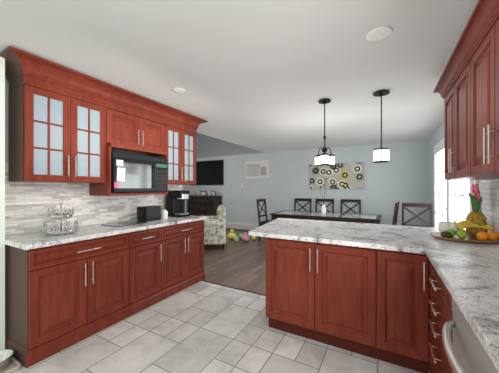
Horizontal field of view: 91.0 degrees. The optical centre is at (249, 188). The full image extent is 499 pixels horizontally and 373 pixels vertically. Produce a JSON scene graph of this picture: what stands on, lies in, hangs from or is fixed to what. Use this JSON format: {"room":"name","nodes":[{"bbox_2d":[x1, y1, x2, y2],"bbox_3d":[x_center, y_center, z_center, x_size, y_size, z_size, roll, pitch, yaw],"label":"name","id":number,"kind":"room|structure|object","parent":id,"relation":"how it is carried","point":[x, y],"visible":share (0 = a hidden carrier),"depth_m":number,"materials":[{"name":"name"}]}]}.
{"room":"kitchen","nodes":[
{"label":"kitchen","id":0,"kind":"room"},
{"bbox_2d":[0,57,4,349],"bbox_3d":[-2.872,0.125,0.780,0.360,2.450,2.980,0,0,29],"label":"wall","id":1,"kind":"structure","parent":0,"point":[2,60],"depth_m":1.98,"materials":[{"name":"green paint"}]},
{"bbox_2d":[5,75,135,235],"bbox_3d":[-1.712,0.125,3.121,0.120,2.450,2.240,0,0,29],"label":"wall","id":2,"kind":"structure","parent":0,"point":[6,81],"depth_m":2.18,"materials":[{"name":"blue paint"}]},
{"bbox_2d":[5,160,181,234],"bbox_3d":[-1.659,0.084,3.090,0.002,0.667,2.234,0,0,29],"label":"backsplash","id":3,"kind":"structure","parent":2,"relation":"attached to","point":[27,204],"depth_m":2.54,"materials":[{"name":"tile"}]},
{"bbox_2d":[125,203,130,211],"bbox_3d":[-1.593,0.250,3.213,0.006,0.120,0.075,0,0,29],"label":"outlet","id":4,"kind":"object","parent":3,"relation":"attached to","point":[127,205],"visible":1,"depth_m":3.21,"materials":[{"name":"white plastic"}]},
{"bbox_2d":[0,46,207,195],"bbox_3d":[-1.442,-0.501,3.006,0.458,1.162,2.374,0,0,29],"label":"upper cabinet","id":5,"kind":"object","parent":2,"relation":"attached to","point":[66,125],"visible":1,"depth_m":2.49,"materials":[{"name":"red wood"}]},
{"bbox_2d":[14,281,421,372],"bbox_3d":[-0.834,1.380,0.805,3.900,0.060,5.000,0,0,29],"label":"floor","id":6,"kind":"structure","parent":0,"point":[203,327],"depth_m":2.08,"materials":[{"name":"tile"}]},
{"bbox_2d":[0,349,20,372],"bbox_3d":[-1.913,1.302,1.767,0.310,0.094,0.335,0,0,29],"label":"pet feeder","id":7,"kind":"object","parent":6,"relation":"on","point":[8,363],"visible":1,"depth_m":1.84,"materials":[{"name":"white plastic"}]},
{"bbox_2d":[5,220,204,367],"bbox_3d":[-1.411,0.903,2.880,0.636,0.889,2.082,0,0,29],"label":"base cabinet","id":8,"kind":"object","parent":6,"relation":"on","point":[57,297],"visible":0.99,"depth_m":2.22,"materials":[{"name":"brown wood"}]},
{"bbox_2d":[5,215,206,249],"bbox_3d":[-1.416,0.438,2.883,0.623,0.039,2.110,0,0,29],"label":"countertop","id":9,"kind":"structure","parent":8,"relation":"on","point":[33,240],"depth_m":2.28,"materials":[{"name":"white stone"}]},
{"bbox_2d":[42,197,78,235],"bbox_3d":[-1.748,0.249,2.272,0.277,0.336,0.277,0,0,29],"label":"tiered stand","id":10,"kind":"object","parent":9,"relation":"on","point":[55,230],"visible":1,"depth_m":2.23,"materials":[{"name":"silver metal"}]},
{"bbox_2d":[101,220,147,226],"bbox_3d":[-1.470,0.413,2.896,0.340,0.008,0.400,0,0,29],"label":"cutting board","id":11,"kind":"object","parent":9,"relation":"on","point":[131,222],"visible":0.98,"depth_m":2.86,"materials":[{"name":"clear glass"}]},
{"bbox_2d":[137,205,160,221],"bbox_3d":[-1.308,0.324,3.209,0.170,0.187,0.285,0,0,29],"label":"toaster","id":12,"kind":"object","parent":9,"relation":"on","point":[144,213],"visible":1,"depth_m":3.11,"materials":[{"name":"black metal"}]},
{"bbox_2d":[162,209,167,218],"bbox_3d":[-1.160,0.351,3.353,0.080,0.132,0.079,0,0,29],"label":"canister","id":13,"kind":"object","parent":9,"relation":"on","point":[164,212],"visible":0.99,"depth_m":3.32,"materials":[{"name":"white ceramic"}]},
{"bbox_2d":[166,190,189,216],"bbox_3d":[-1.061,0.223,3.727,0.310,0.388,0.290,0,0,29],"label":"coffee maker","id":14,"kind":"object","parent":9,"relation":"on","point":[176,200],"visible":0.91,"depth_m":3.64,"materials":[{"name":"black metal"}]},
{"bbox_2d":[266,237,498,372],"bbox_3d":[0.298,0.903,0.715,1.828,0.889,3.940,0,0,29],"label":"base cabinet","id":15,"kind":"object","parent":6,"relation":"on","point":[394,307],"visible":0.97,"depth_m":1.89,"materials":[{"name":"brown wood"}]},
{"bbox_2d":[249,218,498,371],"bbox_3d":[0.275,0.438,1.014,2.157,0.039,4.480,0,0,29],"label":"countertop","id":16,"kind":"structure","parent":15,"relation":"on","point":[469,272],"depth_m":1.65,"materials":[{"name":"white stone"}]},
{"bbox_2d":[430,189,498,243],"bbox_3d":[1.805,0.205,2.018,0.524,0.423,0.402,0,0,29],"label":"fruit tray","id":17,"kind":"object","parent":16,"relation":"on","point":[476,226],"visible":1,"depth_m":2.02,"materials":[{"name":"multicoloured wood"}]},
{"bbox_2d":[471,184,487,232],"bbox_3d":[2.092,0.186,2.216,0.120,0.462,0.189,0,0,29],"label":"tulips","id":18,"kind":"object","parent":16,"relation":"on","point":[474,188],"visible":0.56,"depth_m":2.19,"materials":[{"name":"pink plant"}]},
{"bbox_2d":[202,229,265,295],"bbox_3d":[-1.841,1.378,3.662,8.430,0.064,9.020,0,0,29],"label":"floor","id":19,"kind":"structure","parent":0,"point":[241,265],"depth_m":4.35,"materials":[{"name":"brown wood"}]},
{"bbox_2d":[187,195,221,215],"bbox_3d":[-1.800,0.800,8.489,1.720,1.100,0.525,0,0,29],"label":"dresser","id":20,"kind":"object","parent":19,"relation":"on","point":[196,205],"visible":0.42,"depth_m":8.10,"materials":[{"name":"brown wood"}]},
{"bbox_2d":[191,189,215,195],"bbox_3d":[-1.573,0.140,8.316,1.060,0.218,0.134,0,0,29],"label":"photo frames","id":21,"kind":"object","parent":20,"relation":"on","point":[203,193],"visible":0.99,"depth_m":8.28,"materials":[{"name":"silver metal"}]},
{"bbox_2d":[204,205,225,248],"bbox_3d":[-0.970,0.881,5.734,0.820,0.941,0.796,0,0,-6],"label":"armchair","id":22,"kind":"object","parent":19,"relation":"on","point":[214,226],"visible":0.59,"depth_m":5.37,"materials":[{"name":"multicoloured fabric"}]},
{"bbox_2d":[228,229,256,241],"bbox_3d":[-0.292,1.212,6.413,0.860,0.274,0.571,0,0,29],"label":"toys","id":23,"kind":"object","parent":19,"relation":"on","point":[231,235],"visible":0.98,"depth_m":6.36},
{"bbox_2d":[256,199,270,240],"bbox_3d":[0.514,0.814,6.404,0.510,1.070,0.480,0,0,29],"label":"chair","id":24,"kind":"object","parent":19,"relation":"on","point":[261,223],"visible":0.47,"depth_m":6.37,"materials":[{"name":"brown wood"}]},
{"bbox_2d":[294,198,311,211],"bbox_3d":[1.393,0.814,6.700,0.480,1.070,0.510,0,0,29],"label":"chair","id":25,"kind":"object","parent":19,"relation":"on","point":[296,199],"visible":0.3,"depth_m":6.89,"materials":[{"name":"brown wood"}]},
{"bbox_2d":[315,199,333,212],"bbox_3d":[1.917,0.814,6.409,0.480,1.070,0.510,0,0,29],"label":"chair","id":26,"kind":"object","parent":19,"relation":"on","point":[317,200],"visible":0.21,"depth_m":6.58,"materials":[{"name":"brown wood"}]},
{"bbox_2d":[270,210,381,223],"bbox_3d":[1.721,0.970,5.620,2.300,0.760,1.000,0,0,29],"label":"dining table","id":27,"kind":"object","parent":19,"relation":"on","point":[329,216],"visible":0.73,"depth_m":5.37,"materials":[{"name":"brown wood"}]},
{"bbox_2d":[320,178,326,213],"bbox_3d":[1.696,0.171,5.634,0.127,0.835,0.127,0,0,-16],"label":"vase","id":28,"kind":"object","parent":27,"relation":"on","point":[323,208],"visible":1,"depth_m":5.59,"materials":[{"name":"white ceramic"}]},
{"bbox_2d":[340,199,360,213],"bbox_3d":[2.486,0.814,6.094,0.480,1.070,0.510,0,0,29],"label":"chair","id":29,"kind":"object","parent":19,"relation":"on","point":[342,200],"visible":0.2,"depth_m":6.26,"materials":[{"name":"brown wood"}]},
{"bbox_2d":[392,202,399,224],"bbox_3d":[2.739,0.814,4.994,0.510,1.070,0.480,0,0,36],"label":"chair","id":30,"kind":"object","parent":19,"relation":"on","point":[396,208],"visible":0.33,"depth_m":4.70,"materials":[{"name":"brown wood"}]},
{"bbox_2d":[402,203,432,226],"bbox_3d":[3.287,0.814,4.838,0.497,1.070,0.526,0,0,29],"label":"chair","id":31,"kind":"object","parent":19,"relation":"on","point":[404,205],"visible":0.31,"depth_m":4.64,"materials":[{"name":"brown wood"}]},
{"bbox_2d":[0,0,477,152],"bbox_3d":[0.148,-1.140,2.628,4.190,0.080,9.140,0,0,29],"label":"ceiling","id":32,"kind":"structure","parent":0,"point":[258,72],"depth_m":2.04,"materials":[{"name":"white paint"}]},
{"bbox_2d":[172,87,184,92],"bbox_3d":[-0.792,-1.096,2.737,0.146,0.006,0.146,0,0,29],"label":"recessed light","id":33,"kind":"object","parent":32,"relation":"in","point":[177,90],"visible":1,"depth_m":2.73,"materials":[{"name":"white plastic"}]},
{"bbox_2d":[314,98,334,165],"bbox_3d":[0.920,-0.692,3.041,0.249,0.814,0.246,0,0,29],"label":"pendant chandelier","id":34,"kind":"object","parent":32,"relation":"hanging from","point":[327,159],"visible":1,"depth_m":3.03,"materials":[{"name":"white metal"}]},
{"bbox_2d":[366,26,392,41],"bbox_3d":[0.920,-1.095,1.742,0.172,0.008,0.172,0,0,29],"label":"recessed light","id":35,"kind":"object","parent":32,"relation":"in","point":[379,33],"visible":1,"depth_m":1.73,"materials":[{"name":"white plastic"}]},
{"bbox_2d":[373,90,389,162],"bbox_3d":[1.502,-0.699,2.792,0.170,0.801,0.171,0,0,29],"label":"drum pendant light","id":36,"kind":"object","parent":32,"relation":"hanging from","point":[380,155],"visible":1,"depth_m":2.75,"materials":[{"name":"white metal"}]},
{"bbox_2d":[182,133,426,230],"bbox_3d":[0.375,-0.710,7.659,8.670,4.120,0.120,0,0,29],"label":"wall","id":37,"kind":"structure","parent":0,"point":[403,179],"depth_m":6.88,"materials":[{"name":"blue paint"}]},
{"bbox_2d":[196,160,222,184],"bbox_3d":[-1.517,-0.540,8.598,1.450,0.840,0.067,0,0,29],"label":"wall-mounted tv","id":38,"kind":"object","parent":37,"relation":"attached to","point":[207,172],"visible":0.73,"depth_m":8.49,"materials":[{"name":"black plastic"}]},
{"bbox_2d":[226,222,258,229],"bbox_3d":[0.053,1.230,7.728,2.200,0.240,0.066,0,0,29],"label":"baseboard heater","id":39,"kind":"object","parent":37,"relation":"attached to","point":[233,225],"visible":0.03,"depth_m":7.87,"materials":[{"name":"metal"}]},
{"bbox_2d":[241,160,268,187],"bbox_3d":[0.144,-0.445,7.664,1.000,0.830,0.090,0,0,29],"label":"air conditioner","id":40,"kind":"object","parent":37,"relation":"in","point":[253,169],"visible":1,"depth_m":7.59,"materials":[{"name":"plastic"}]},
{"bbox_2d":[310,162,363,188],"bbox_3d":[2.287,-0.325,6.508,1.370,0.670,0.035,0,0,29],"label":"picture","id":41,"kind":"object","parent":37,"relation":"attached to","point":[341,175],"visible":1,"depth_m":6.46,"materials":[{"name":"fabric"}]},
{"bbox_2d":[427,121,479,226],"bbox_3d":[1.898,0.125,1.589,0.120,2.450,9.020,0,0,29],"label":"wall","id":42,"kind":"structure","parent":0,"point":[437,136],"depth_m":5.03,"materials":[{"name":"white paint"}]},
{"bbox_2d":[434,138,477,227],"bbox_3d":[2.896,0.275,3.597,0.078,2.150,2.480,0,0,29],"label":"patio door","id":43,"kind":"structure","parent":42,"relation":"in","point":[452,202],"depth_m":3.59,"materials":[{"name":"white glass"}]},
{"bbox_2d":[433,0,498,179],"bbox_3d":[1.492,-0.532,1.402,0.401,0.905,2.250,0,0,29],"label":"upper cabinet","id":44,"kind":"object","parent":42,"relation":"attached to","point":[468,84],"visible":1,"depth_m":1.58,"materials":[{"name":"brown wood"}]},
{"bbox_2d":[480,179,498,231],"bbox_3d":[1.225,0.084,0.499,0.002,0.667,4.460,0,0,29],"label":"backsplash","id":45,"kind":"structure","parent":42,"relation":"attached to","point":[489,206],"depth_m":2.19,"materials":[{"name":"white tile"}]}
]}

